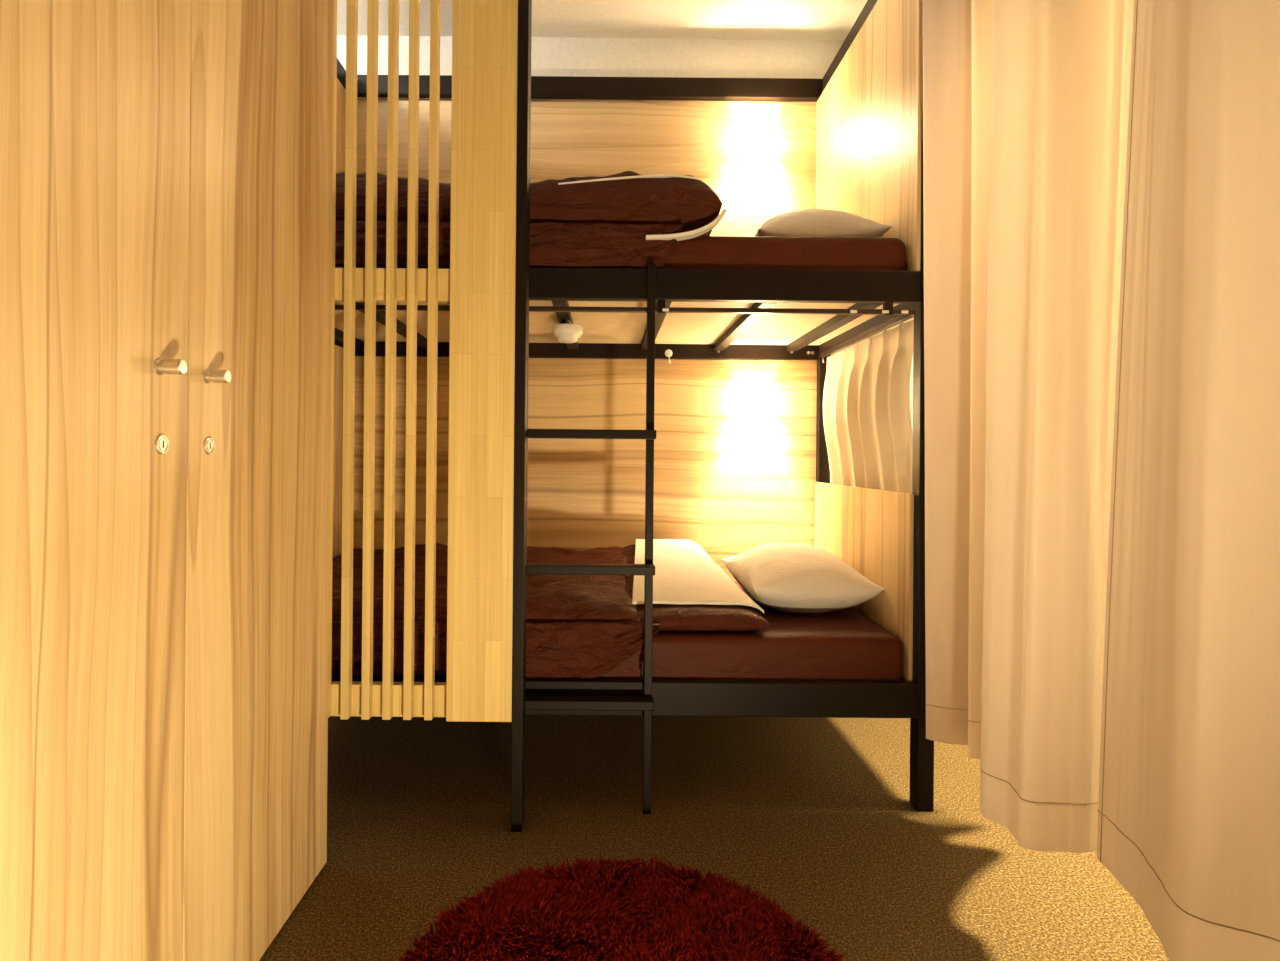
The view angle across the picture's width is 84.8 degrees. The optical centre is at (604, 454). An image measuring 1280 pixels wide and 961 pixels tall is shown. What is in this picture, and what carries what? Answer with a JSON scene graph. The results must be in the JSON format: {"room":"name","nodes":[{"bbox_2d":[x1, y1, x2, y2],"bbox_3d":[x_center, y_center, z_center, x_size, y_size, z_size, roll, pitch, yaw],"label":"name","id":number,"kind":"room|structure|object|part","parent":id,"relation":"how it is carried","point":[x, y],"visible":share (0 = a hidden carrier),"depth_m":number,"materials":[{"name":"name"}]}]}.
{"room":"dormitory","nodes":[
{"label":"dormitory","id":0,"kind":"room"},
{"bbox_2d":[337,0,867,39],"bbox_3d":[0.016,-1.850,0.660,4.600,0.100,4.720,1,0,0],"label":"ceiling","id":1,"kind":"structure","parent":0,"point":[691,19],"depth_m":2.88,"materials":[{"name":"white paint"}]},
{"bbox_2d":[923,0,1133,852],"bbox_3d":[0.958,-0.502,1.609,0.251,2.576,0.694,1,0,0],"label":"curtain","id":2,"kind":"object","parent":1,"relation":"hanging from","point":[1026,102],"visible":0.92,"depth_m":1.46,"materials":[{"name":"beige fabric"}]},
{"bbox_2d":[1096,0,1279,960],"bbox_3d":[0.955,-0.502,0.807,0.141,2.576,1.115,1,0,0],"label":"curtain","id":3,"kind":"object","parent":1,"relation":"hanging from","point":[1188,823],"visible":1,"depth_m":1.04,"materials":[{"name":"beige fabric"}]},
{"bbox_2d":[337,35,913,483],"bbox_3d":[0.004,-0.400,3.070,4.800,3.000,0.100,1,0,0],"label":"wall","id":4,"kind":"structure","parent":0,"point":[550,56],"depth_m":3.02,"materials":[{"name":"white paint"}]},
{"bbox_2d":[259,715,1169,960],"bbox_3d":[-0.009,1.050,0.660,4.600,0.100,4.720,1,0,0],"label":"floor","id":5,"kind":"structure","parent":0,"point":[817,815],"depth_m":1.84,"materials":[{"name":"brown carpet"}]},
{"bbox_2d":[0,0,333,960],"bbox_3d":[-0.948,-0.078,1.119,0.637,2.140,1.162,1,0,0],"label":"locker","id":6,"kind":"object","parent":5,"relation":"on","point":[166,166],"visible":1,"depth_m":1.05,"materials":[{"name":"brown wood"}]},
{"bbox_3d":[-0.677,-0.079,0.828,0.021,2.134,0.580,0,0,0],"label":"door","id":7,"kind":"part","parent":6,"relation":"part of","materials":[{"name":"brown wood"}]},
{"bbox_3d":[-0.648,-0.132,1.045,0.038,0.025,0.025,0,0,0],"label":"knob","id":8,"kind":"part","parent":6,"relation":"part of","materials":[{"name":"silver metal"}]},
{"bbox_3d":[-0.648,-0.132,1.170,0.038,0.025,0.025,0,0,0],"label":"knob","id":9,"kind":"part","parent":6,"relation":"part of","materials":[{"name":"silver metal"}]},
{"bbox_3d":[-0.677,-0.079,1.410,0.021,2.134,0.580,0,0,0],"label":"door","id":10,"kind":"part","parent":6,"relation":"part of","materials":[{"name":"brown wood"}]},
{"bbox_2d":[398,855,848,960],"bbox_3d":[0.035,0.981,1.249,0.900,0.037,0.882,1,0,0],"label":"round rug","id":11,"kind":"object","parent":5,"relation":"on","point":[594,911],"visible":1,"depth_m":1.46,"materials":[{"name":"red carpet"}]},
{"bbox_2d":[331,0,933,831],"bbox_3d":[-0.093,-0.400,2.409,2.068,2.799,1.114,1,0,0],"label":"bunk bed","id":12,"kind":"object","parent":5,"relation":"on","point":[651,441],"visible":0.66,"depth_m":2.90,"materials":[{"name":"black metal"}]},
{"bbox_3d":[-1.090,0.102,2.469,0.018,1.085,0.882,0,0,0],"label":"foot panel","id":13,"kind":"part","parent":12,"relation":"part of","materials":[{"name":"brown wood"}]},
{"bbox_3d":[-1.101,-0.488,2.469,0.048,0.093,0.884,0,0,0],"label":"rail","id":14,"kind":"part","parent":12,"relation":"part of","materials":[{"name":"black metal"}]},
{"bbox_3d":[-1.080,-1.019,2.469,0.018,0.968,0.882,0,0,0],"label":"foot panel","id":15,"kind":"part","parent":12,"relation":"part of","materials":[{"name":"brown wood"}]},
{"bbox_3d":[-1.091,-1.544,2.469,0.048,0.080,0.884,0,0,0],"label":"rail","id":16,"kind":"part","parent":12,"relation":"part of","materials":[{"name":"black metal"}]},
{"bbox_2d":[328,0,517,721],"bbox_3d":[-0.533,-0.548,1.889,0.594,2.511,0.058,1,0,0],"label":"slatted screen","id":17,"kind":"object","parent":12,"relation":"attached to","point":[479,285],"visible":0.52,"depth_m":1.86,"materials":[{"name":"beige wood"}]},
{"bbox_3d":[-0.545,0.664,1.904,0.592,0.086,0.028,0,0,0],"label":"cross rail","id":18,"kind":"part","parent":17,"relation":"part of","materials":[{"name":"beige wood"}]},
{"bbox_3d":[-0.535,-0.461,1.904,0.592,0.086,0.028,0,0,0],"label":"cross rail","id":19,"kind":"part","parent":17,"relation":"part of","materials":[{"name":"beige wood"}]},
{"bbox_2d":[553,319,582,342],"bbox_3d":[-0.121,-0.404,2.280,0.098,0.073,0.098,1,0,0],"label":"hanging lamp","id":20,"kind":"object","parent":12,"relation":"hanging from","point":[565,333],"visible":1,"depth_m":2.25,"materials":[{"name":"white glass"}]},
{"bbox_3d":[-0.097,0.123,2.955,1.969,1.060,0.018,0,0,0],"label":"panel","id":21,"kind":"part","parent":12,"relation":"part of","materials":[{"name":"brown wood"}]},
{"bbox_3d":[-0.091,-0.459,2.935,1.969,0.104,0.022,0,0,0],"label":"rail","id":22,"kind":"part","parent":12,"relation":"part of","materials":[{"name":"black metal"}]},
{"bbox_3d":[-0.087,-1.003,2.955,1.969,0.982,0.018,0,0,0],"label":"panel","id":23,"kind":"part","parent":12,"relation":"part of","materials":[{"name":"brown wood"}]},
{"bbox_3d":[-0.082,-1.535,2.928,1.969,0.080,0.034,0,0,0],"label":"rail","id":24,"kind":"part","parent":12,"relation":"part of","materials":[{"name":"black metal"}]},
{"bbox_2d":[335,236,905,270],"bbox_3d":[-0.093,-0.564,2.465,1.940,0.163,0.905,1,0,0],"label":"mattress","id":25,"kind":"object","parent":12,"relation":"on","point":[700,252],"visible":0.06,"depth_m":2.01,"materials":[{"name":"brown fabric"}]},
{"bbox_2d":[335,171,726,268],"bbox_3d":[-0.355,-0.693,2.435,1.421,0.311,0.944,1,0,0],"label":"duvet","id":26,"kind":"object","parent":25,"relation":"on","point":[627,219],"visible":0.41,"depth_m":2.00,"materials":[{"name":"brown fabric"}]},
{"bbox_2d":[754,208,891,237],"bbox_3d":[0.674,-0.733,2.440,0.410,0.186,0.600,1,0,0],"label":"pillow","id":27,"kind":"object","parent":25,"relation":"on","point":[814,222],"visible":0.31,"depth_m":2.17,"materials":[{"name":"white fabric"}]},
{"bbox_3d":[-0.102,0.688,1.993,1.969,0.096,0.032,0,0,0],"label":"rail","id":28,"kind":"part","parent":12,"relation":"part of","materials":[{"name":"black metal"}]},
{"bbox_3d":[-0.091,-0.485,1.993,1.969,0.087,0.032,0,0,0],"label":"rail","id":29,"kind":"part","parent":12,"relation":"part of","materials":[{"name":"black metal"}]},
{"bbox_2d":[357,582,902,680],"bbox_3d":[-0.103,0.594,2.465,1.940,0.158,0.906,1,0,0],"label":"mattress","id":30,"kind":"object","parent":12,"relation":"on","point":[845,644],"visible":0.16,"depth_m":2.01,"materials":[{"name":"brown fabric"}]},
{"bbox_2d":[332,539,769,677],"bbox_3d":[-0.295,0.486,2.439,1.543,0.294,0.936,1,0,0],"label":"duvet","id":31,"kind":"object","parent":30,"relation":"on","point":[578,626],"visible":0.59,"depth_m":2.05,"materials":[{"name":"brown fabric"}]},
{"bbox_2d":[722,543,884,612],"bbox_3d":[0.668,0.419,2.480,0.410,0.206,0.600,1,0,0],"label":"pillow","id":32,"kind":"object","parent":30,"relation":"on","point":[786,577],"visible":1,"depth_m":2.24,"materials":[{"name":"white fabric"}]},
{"bbox_3d":[0.916,-0.279,2.938,0.048,2.574,0.055,0,0,0],"label":"post","id":33,"kind":"part","parent":12,"relation":"part of","materials":[{"name":"black metal"}]},
{"bbox_3d":[0.927,-1.526,2.469,0.046,0.080,0.884,0,0,0],"label":"rail","id":34,"kind":"part","parent":12,"relation":"part of","materials":[{"name":"black metal"}]},
{"bbox_3d":[0.880,0.387,2.467,0.011,0.548,0.912,0,0,0],"label":"head panel","id":35,"kind":"part","parent":12,"relation":"part of","materials":[{"name":"brown wood"}]},
{"bbox_3d":[0.917,-0.470,2.469,0.046,0.093,0.884,0,0,0],"label":"rail","id":36,"kind":"part","parent":12,"relation":"part of","materials":[{"name":"black metal"}]},
{"bbox_2d":[822,320,913,493],"bbox_3d":[0.913,-0.098,2.467,0.077,0.612,0.863,1,0,0],"label":"curtain","id":37,"kind":"object","parent":12,"relation":"hanging from","point":[868,417],"visible":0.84,"depth_m":2.38,"materials":[{"name":"fabric"}]},
{"bbox_3d":[0.892,-1.003,2.464,0.011,0.965,0.962,0,0,0],"label":"head panel","id":38,"kind":"part","parent":12,"relation":"part of","materials":[{"name":"brown wood"}]},
{"bbox_3d":[0.916,-0.279,2.002,0.048,2.574,0.050,0,0,0],"label":"post","id":39,"kind":"part","parent":12,"relation":"part of","materials":[{"name":"black metal"}]}
]}

